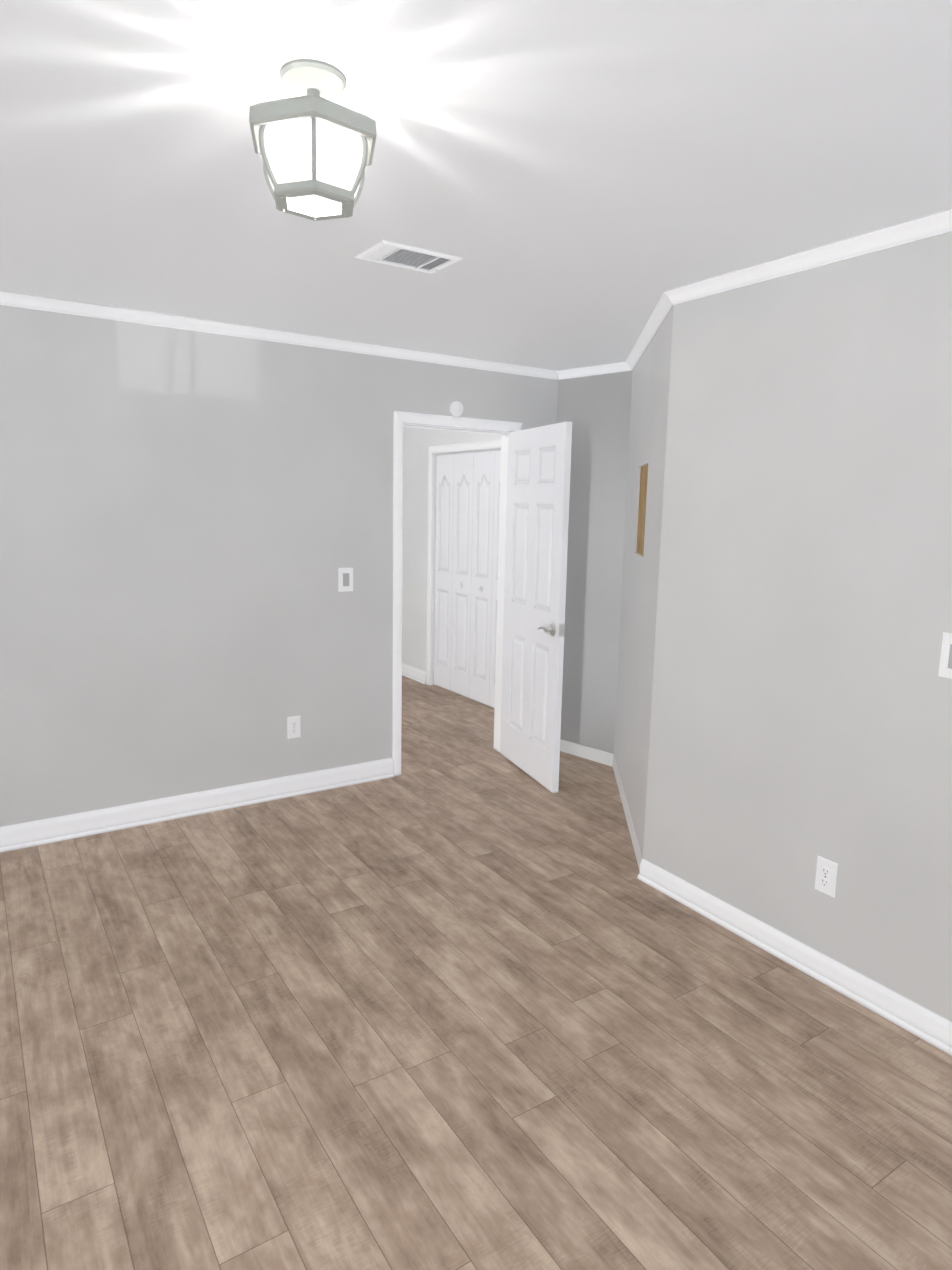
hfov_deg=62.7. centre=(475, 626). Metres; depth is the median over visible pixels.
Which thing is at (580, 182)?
ceiling
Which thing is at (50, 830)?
baseboard
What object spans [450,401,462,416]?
smoke detector
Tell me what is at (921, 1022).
baseboard
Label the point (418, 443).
wall
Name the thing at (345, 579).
switch plate
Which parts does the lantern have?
glass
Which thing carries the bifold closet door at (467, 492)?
in the wall at (418, 443)
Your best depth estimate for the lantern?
1.52 m
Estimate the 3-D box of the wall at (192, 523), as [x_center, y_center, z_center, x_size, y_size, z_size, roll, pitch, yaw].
[-1.382,-0.258,3.955,5.000,2.440,0.130,-5,10,-33]
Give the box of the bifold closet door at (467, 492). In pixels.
[433,450,500,707]
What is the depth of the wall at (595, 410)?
4.85 m
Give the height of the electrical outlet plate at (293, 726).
0.122 m
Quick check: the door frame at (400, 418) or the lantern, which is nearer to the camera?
the lantern
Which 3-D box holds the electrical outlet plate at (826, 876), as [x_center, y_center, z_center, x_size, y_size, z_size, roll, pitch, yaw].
[1.197,0.856,2.676,0.008,0.122,0.073,-5,10,-33]
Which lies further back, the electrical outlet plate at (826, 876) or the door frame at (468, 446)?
the door frame at (468, 446)
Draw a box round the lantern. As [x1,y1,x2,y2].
[249,59,375,220]
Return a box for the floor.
[0,676,951,1269]
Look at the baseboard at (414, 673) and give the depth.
7.21 m
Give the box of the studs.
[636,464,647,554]
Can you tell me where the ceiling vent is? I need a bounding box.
[354,240,462,273]
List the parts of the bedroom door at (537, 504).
handle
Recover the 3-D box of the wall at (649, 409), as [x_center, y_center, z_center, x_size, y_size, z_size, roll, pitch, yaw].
[0.883,-0.215,3.973,0.130,2.440,1.484,2,9,5]
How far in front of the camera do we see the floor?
2.29 m
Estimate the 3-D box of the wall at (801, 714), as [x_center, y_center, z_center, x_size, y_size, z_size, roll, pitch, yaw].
[1.543,0.076,2.175,0.130,2.440,2.685,-5,10,-33]
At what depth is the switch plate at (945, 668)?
2.29 m
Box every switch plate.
[338,568,352,591]
[938,632,951,678]
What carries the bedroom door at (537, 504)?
in the wall at (192, 523)
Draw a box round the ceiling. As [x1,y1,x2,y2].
[0,0,951,369]
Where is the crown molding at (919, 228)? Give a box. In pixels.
[0,208,951,379]
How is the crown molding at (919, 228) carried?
attached to the wall at (801, 714)
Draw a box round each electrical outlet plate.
[287,715,300,738]
[815,856,837,897]
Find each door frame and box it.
[392,411,522,775]
[426,439,500,684]
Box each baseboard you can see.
[0,758,393,852]
[402,663,425,683]
[560,739,951,1055]
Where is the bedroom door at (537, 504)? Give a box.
[500,421,571,792]
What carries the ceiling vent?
in the ceiling
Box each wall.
[0,305,557,826]
[402,427,500,684]
[557,371,631,753]
[614,306,673,858]
[643,232,951,1021]

